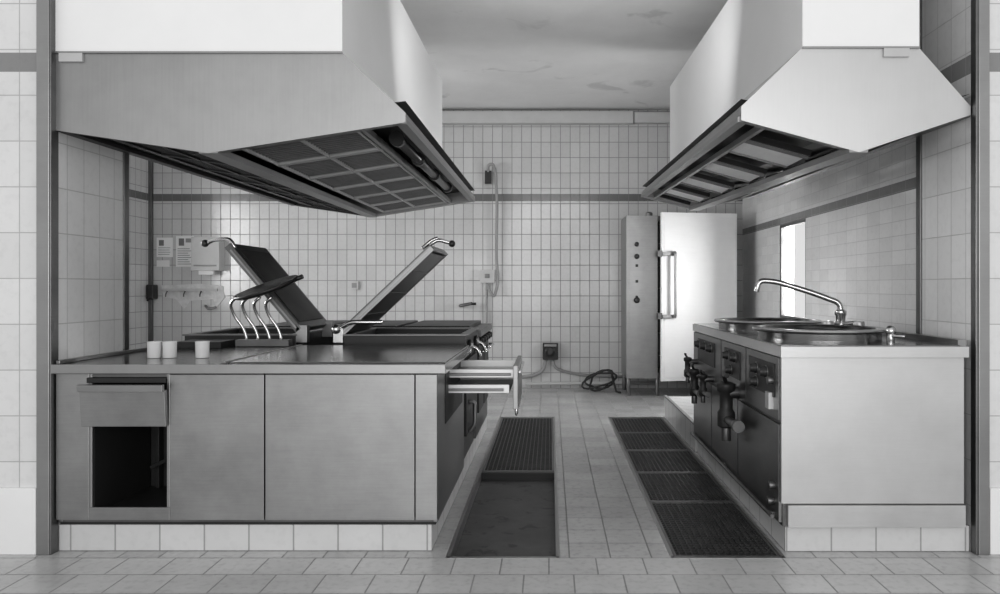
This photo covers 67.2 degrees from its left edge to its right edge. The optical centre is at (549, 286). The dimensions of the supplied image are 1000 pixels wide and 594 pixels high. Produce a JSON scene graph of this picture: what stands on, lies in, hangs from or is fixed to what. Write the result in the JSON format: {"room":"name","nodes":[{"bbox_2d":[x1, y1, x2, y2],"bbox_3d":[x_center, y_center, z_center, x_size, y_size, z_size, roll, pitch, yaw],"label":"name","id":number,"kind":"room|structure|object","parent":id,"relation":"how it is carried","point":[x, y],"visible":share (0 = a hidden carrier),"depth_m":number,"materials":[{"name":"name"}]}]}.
{"room":"commercial kitchen","nodes":[
{"label":"commercial kitchen","id":0,"kind":"room"},
{"bbox_2d":[0,0,122,550],"bbox_3d":[-4.415,-0.470,3.825,4.170,3.440,0.610,0,0,0],"label":"wall","id":1,"kind":"structure","parent":0,"point":[90,175],"depth_m":3.52,"materials":[{"name":"tile"}]},
{"bbox_2d":[0,487,35,554],"bbox_3d":[-4.450,1.095,3.510,4.100,0.310,0.020,0,0,0],"label":"baseboard","id":2,"kind":"structure","parent":1,"relation":"attached to","point":[17,504],"depth_m":3.50,"materials":[{"name":"white tile"}]},
{"bbox_2d":[36,0,57,554],"bbox_3d":[-2.360,-0.470,3.522,0.070,3.440,0.055,0,0,0],"label":"trim","id":3,"kind":"structure","parent":1,"relation":"attached to","point":[46,133],"depth_m":3.50,"materials":[{"name":"metal"}]},
{"bbox_2d":[123,144,128,349],"bbox_3d":[-2.329,-0.920,4.115,0.013,2.540,0.050,0,0,0],"label":"trim","id":4,"kind":"structure","parent":1,"relation":"attached to","point":[125,155],"depth_m":4.10,"materials":[{"name":"metal"}]},
{"bbox_2d":[55,0,474,217],"bbox_3d":[-1.505,-1.250,5.159,1.654,1.240,3.282,0,0,0],"label":"extractor hood","id":5,"kind":"object","parent":1,"relation":"attached to","point":[328,105],"visible":1,"depth_m":3.53,"materials":[{"name":"metal"}]},
{"bbox_2d":[129,155,147,349],"bbox_3d":[-5.020,-0.470,6.700,0.160,3.440,5.140,0,0,0],"label":"wall","id":6,"kind":"structure","parent":0,"point":[138,167],"depth_m":9.00,"materials":[{"name":"tile"}]},
{"bbox_2d":[148,161,152,340],"bbox_3d":[-4.925,-0.470,9.245,0.050,3.440,0.050,0,0,0],"label":"trim","id":7,"kind":"structure","parent":6,"relation":"attached to","point":[150,164],"depth_m":9.22,"materials":[{"name":"metal"}]},
{"bbox_2d":[146,285,157,300],"bbox_3d":[-4.888,0.073,9.189,0.095,0.206,0.162,0,0,0],"label":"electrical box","id":8,"kind":"object","parent":6,"relation":"attached to","point":[151,290],"visible":1,"depth_m":9.15,"materials":[{"name":"black plastic"}]},
{"bbox_2d":[153,110,742,387],"bbox_3d":[-1.275,-0.470,9.345,7.650,3.440,0.150,0,0,0],"label":"wall","id":9,"kind":"structure","parent":0,"point":[565,192],"depth_m":9.27,"materials":[{"name":"tile"}]},
{"bbox_2d":[157,236,193,266],"bbox_3d":[-4.630,-0.440,9.266,0.460,0.380,0.008,0,0,0],"label":"paper","id":10,"kind":"object","parent":9,"relation":"attached to","point":[183,243],"visible":0.92,"depth_m":9.26,"materials":[{"name":"paper"}]},
{"bbox_2d":[161,284,224,309],"bbox_3d":[-4.410,0.121,9.233,0.780,0.322,0.075,0,0,0],"label":"hook rack","id":11,"kind":"object","parent":9,"relation":"attached to","point":[184,293],"visible":1,"depth_m":9.26,"materials":[{"name":"plastic"}]},
{"bbox_2d":[191,237,224,274],"bbox_3d":[-4.190,-0.380,9.188,0.340,0.460,0.165,0,0,0],"label":"dispenser","id":12,"kind":"object","parent":9,"relation":"attached to","point":[207,260],"visible":0.97,"depth_m":9.11,"materials":[{"name":"plastic"}]},
{"bbox_2d":[350,281,358,288],"bbox_3d":[-2.410,-0.020,9.247,0.100,0.100,0.046,0,0,0],"label":"light switch","id":13,"kind":"object","parent":9,"relation":"attached to","point":[353,284],"visible":1,"depth_m":9.23,"materials":[{"name":"plastic"}]},
{"bbox_2d":[459,302,475,306],"bbox_3d":[-1.026,0.215,9.177,0.254,0.069,0.108,0,0,30],"label":"tap","id":14,"kind":"object","parent":9,"relation":"attached to","point":[468,303],"visible":1,"depth_m":9.14,"materials":[{"name":"metal"}]},
{"bbox_2d":[480,270,494,322],"bbox_3d":[-0.770,0.220,9.225,0.180,0.860,0.090,0,0,0],"label":"switch box","id":15,"kind":"object","parent":9,"relation":"attached to","point":[486,276],"visible":0.81,"depth_m":9.19,"materials":[{"name":"plastic"}]},
{"bbox_2d":[485,163,498,296],"bbox_3d":[-0.713,-0.697,9.207,0.174,1.646,0.125,0,0,0],"label":"hose","id":16,"kind":"object","parent":9,"relation":"attached to","point":[488,174],"visible":1,"depth_m":9.20,"materials":[{"name":"grey plastic"}]},
{"bbox_2d":[543,343,557,359],"bbox_3d":[0.005,0.790,9.205,0.190,0.200,0.130,0,0,0],"label":"power socket","id":17,"kind":"object","parent":9,"relation":"attached to","point":[550,350],"visible":1,"depth_m":9.18,"materials":[{"name":"plastic"}]},
{"bbox_2d":[442,111,669,124],"bbox_3d":[-0.020,-2.075,9.210,4.760,0.150,0.120,0,0,0],"label":"duct","id":18,"kind":"object","parent":9,"relation":"attached to","point":[448,117],"visible":0.49,"depth_m":9.15,"materials":[{"name":"plastic"}]},
{"bbox_2d":[522,360,654,384],"bbox_3d":[0.479,1.048,9.226,1.644,0.325,0.052,0,0,0],"label":"conduit","id":19,"kind":"object","parent":9,"relation":"attached to","point":[539,372],"visible":0.88,"depth_m":9.21,"materials":[{"name":"grey plastic"}]},
{"bbox_2d":[0,388,999,593],"bbox_3d":[-0.750,1.250,3.135,11.500,0.001,12.270,0,0,0],"label":"floor","id":20,"kind":"structure","parent":0,"point":[611,542],"depth_m":3.38,"materials":[{"name":"tile"}]},
{"bbox_2d":[59,418,485,550],"bbox_3d":[-1.442,1.188,5.075,1.765,0.125,3.050,0,0,0],"label":"plinth","id":21,"kind":"object","parent":20,"relation":"on","point":[71,537],"visible":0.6,"depth_m":3.55,"materials":[{"name":"tile"}]},
{"bbox_2d":[51,340,523,524],"bbox_3d":[-1.235,0.725,4.059,2.170,0.800,1.202,0,0,0],"label":"base cabinet","id":22,"kind":"object","parent":20,"relation":"on","point":[300,434],"visible":0.97,"depth_m":3.52,"materials":[{"name":"metal"}]},
{"bbox_2d":[147,341,161,357],"bbox_3d":[-2.015,0.320,3.820,0.072,0.083,0.072,0,0,0],"label":"paper cup","id":23,"kind":"object","parent":22,"relation":"on","point":[154,348],"visible":1,"depth_m":3.79,"materials":[{"name":"white paper"}]},
{"bbox_2d":[162,341,176,357],"bbox_3d":[-1.942,0.320,3.830,0.072,0.083,0.072,0,0,0],"label":"paper cup","id":24,"kind":"object","parent":22,"relation":"on","point":[169,348],"visible":1,"depth_m":3.80,"materials":[{"name":"white paper"}]},
{"bbox_2d":[195,341,209,357],"bbox_3d":[-1.775,0.320,3.830,0.072,0.083,0.072,0,0,0],"label":"paper cup","id":25,"kind":"object","parent":22,"relation":"on","point":[202,348],"visible":1,"depth_m":3.80,"materials":[{"name":"white paper"}]},
{"bbox_2d":[182,237,333,344],"bbox_3d":[-1.920,0.404,5.110,0.780,1.438,0.800,0,0,0],"label":"pan","id":26,"kind":"object","parent":22,"relation":"on","point":[308,325],"visible":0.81,"depth_m":4.90,"materials":[{"name":"metal"}]},
{"bbox_2d":[229,274,303,345],"bbox_3d":[-1.724,0.140,4.547,0.370,0.436,0.344,0,0,41],"label":"rack","id":27,"kind":"object","parent":22,"relation":"on","point":[257,291],"visible":1,"depth_m":4.53,"materials":[{"name":"silver metal"}]},
{"bbox_2d":[256,320,493,437],"bbox_3d":[-1.400,0.707,6.070,1.840,0.833,1.060,0,0,0],"label":"range","id":28,"kind":"object","parent":20,"relation":"on","point":[484,333],"visible":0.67,"depth_m":5.96,"materials":[{"name":"metal"}]},
{"bbox_2d":[331,236,486,457],"bbox_3d":[-0.910,0.401,5.090,0.941,1.444,0.840,0,0,0],"label":"pan","id":29,"kind":"object","parent":20,"relation":"on","point":[356,331],"visible":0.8,"depth_m":4.76,"materials":[{"name":"metal"}]},
{"bbox_2d":[446,417,559,557],"bbox_3d":[-0.217,1.284,5.330,0.525,0.072,3.750,0,0,0],"label":"channel","id":30,"kind":"object","parent":20,"relation":"in","point":[505,514],"visible":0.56,"depth_m":4.23,"materials":[{"name":"metal"}]},
{"bbox_2d":[482,418,553,471],"bbox_3d":[-0.217,1.266,6.135,0.486,0.029,2.070,0,0,0],"label":"grate","id":31,"kind":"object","parent":30,"relation":"in","point":[519,444],"depth_m":5.88,"materials":[{"name":"metal"}]},
{"bbox_2d":[581,369,620,392],"bbox_3d":[0.632,1.113,8.929,0.499,0.260,0.208,0,0,22],"label":"hose","id":32,"kind":"object","parent":20,"relation":"on","point":[603,371],"visible":1,"depth_m":8.92,"materials":[{"name":"black plastic"}]},
{"bbox_2d":[621,212,736,395],"bbox_3d":[1.507,0.190,8.782,1.263,2.120,0.836,0,0,0],"label":"oven","id":33,"kind":"object","parent":20,"relation":"on","point":[679,270],"visible":0.85,"depth_m":8.54,"materials":[{"name":"metal"}]},
{"bbox_2d":[664,395,696,451],"bbox_3d":[1.296,1.143,6.440,0.408,0.215,1.520,0,0,0],"label":"tiled curb","id":34,"kind":"object","parent":20,"relation":"on","point":[679,410],"visible":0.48,"depth_m":6.47,"materials":[{"name":"tile"}]},
{"bbox_2d":[608,417,785,557],"bbox_3d":[0.824,1.329,5.330,0.531,0.162,3.750,0,0,0],"label":"channel","id":35,"kind":"object","parent":20,"relation":"in","point":[759,529],"visible":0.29,"depth_m":4.18,"materials":[{"name":"metal"}]},
{"bbox_2d":[611,418,779,555],"bbox_3d":[0.824,1.266,5.325,0.492,0.029,3.682,0,0,0],"label":"grate","id":36,"kind":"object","parent":35,"relation":"in","point":[690,528],"depth_m":4.45,"materials":[{"name":"metal"}]},
{"bbox_2d":[697,441,968,551],"bbox_3d":[1.545,1.189,4.600,0.870,0.122,2.120,0,0,0],"label":"plinth","id":37,"kind":"object","parent":20,"relation":"on","point":[789,539],"visible":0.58,"depth_m":3.54,"materials":[{"name":"tile"}]},
{"bbox_2d":[684,278,968,527],"bbox_3d":[1.456,0.536,4.570,0.998,1.182,2.160,0,0,0],"label":"cooking range","id":38,"kind":"object","parent":37,"relation":"on","point":[840,423],"visible":1,"depth_m":3.52,"materials":[{"name":"metal"}]},
{"bbox_2d":[400,0,727,109],"bbox_3d":[-0.750,-2.240,6.470,11.500,0.100,5.900,0,0,0],"label":"ceiling","id":39,"kind":"structure","parent":0,"point":[486,54],"depth_m":6.89,"materials":[{"name":"paint"}]},
{"bbox_2d":[743,137,915,332],"bbox_3d":[2.455,-0.470,6.660,0.150,3.440,5.220,0,0,0],"label":"wall","id":40,"kind":"structure","parent":0,"point":[859,214],"depth_m":6.04,"materials":[{"name":"tile"}]},
{"bbox_2d":[780,219,805,318],"bbox_3d":[2.408,-0.160,7.380,0.045,0.960,0.800,0,0,0],"label":"window","id":41,"kind":"structure","parent":40,"relation":"in","point":[782,227],"depth_m":7.74,"materials":[{"name":"metal"}]},
{"bbox_2d":[922,0,999,550],"bbox_3d":[3.495,-0.470,3.785,3.010,3.440,0.530,0,0,0],"label":"wall","id":42,"kind":"structure","parent":0,"point":[946,24],"depth_m":3.65,"materials":[{"name":"tile"}]},
{"bbox_2d":[641,0,970,210],"bbox_3d":[1.419,-1.252,5.259,1.144,1.236,3.482,0,0,0],"label":"extractor hood","id":43,"kind":"object","parent":42,"relation":"attached to","point":[775,94],"visible":1,"depth_m":3.54,"materials":[{"name":"metal"}]},
{"bbox_2d":[916,0,921,333],"bbox_3d":[1.986,-0.960,4.035,0.012,2.460,0.050,0,0,0],"label":"trim","id":44,"kind":"structure","parent":42,"relation":"attached to","point":[918,138],"depth_m":4.02,"materials":[{"name":"metal"}]},
{"bbox_2d":[971,0,989,554],"bbox_3d":[2.018,-0.470,3.518,0.065,3.440,0.045,0,0,0],"label":"trim","id":45,"kind":"structure","parent":42,"relation":"attached to","point":[980,9],"depth_m":3.50,"materials":[{"name":"metal"}]},
{"bbox_2d":[990,487,999,554],"bbox_3d":[3.527,1.095,3.510,2.945,0.310,0.020,0,0,0],"label":"baseboard","id":46,"kind":"structure","parent":42,"relation":"attached to","point":[994,491],"depth_m":3.50,"materials":[{"name":"white tile"}]}
]}

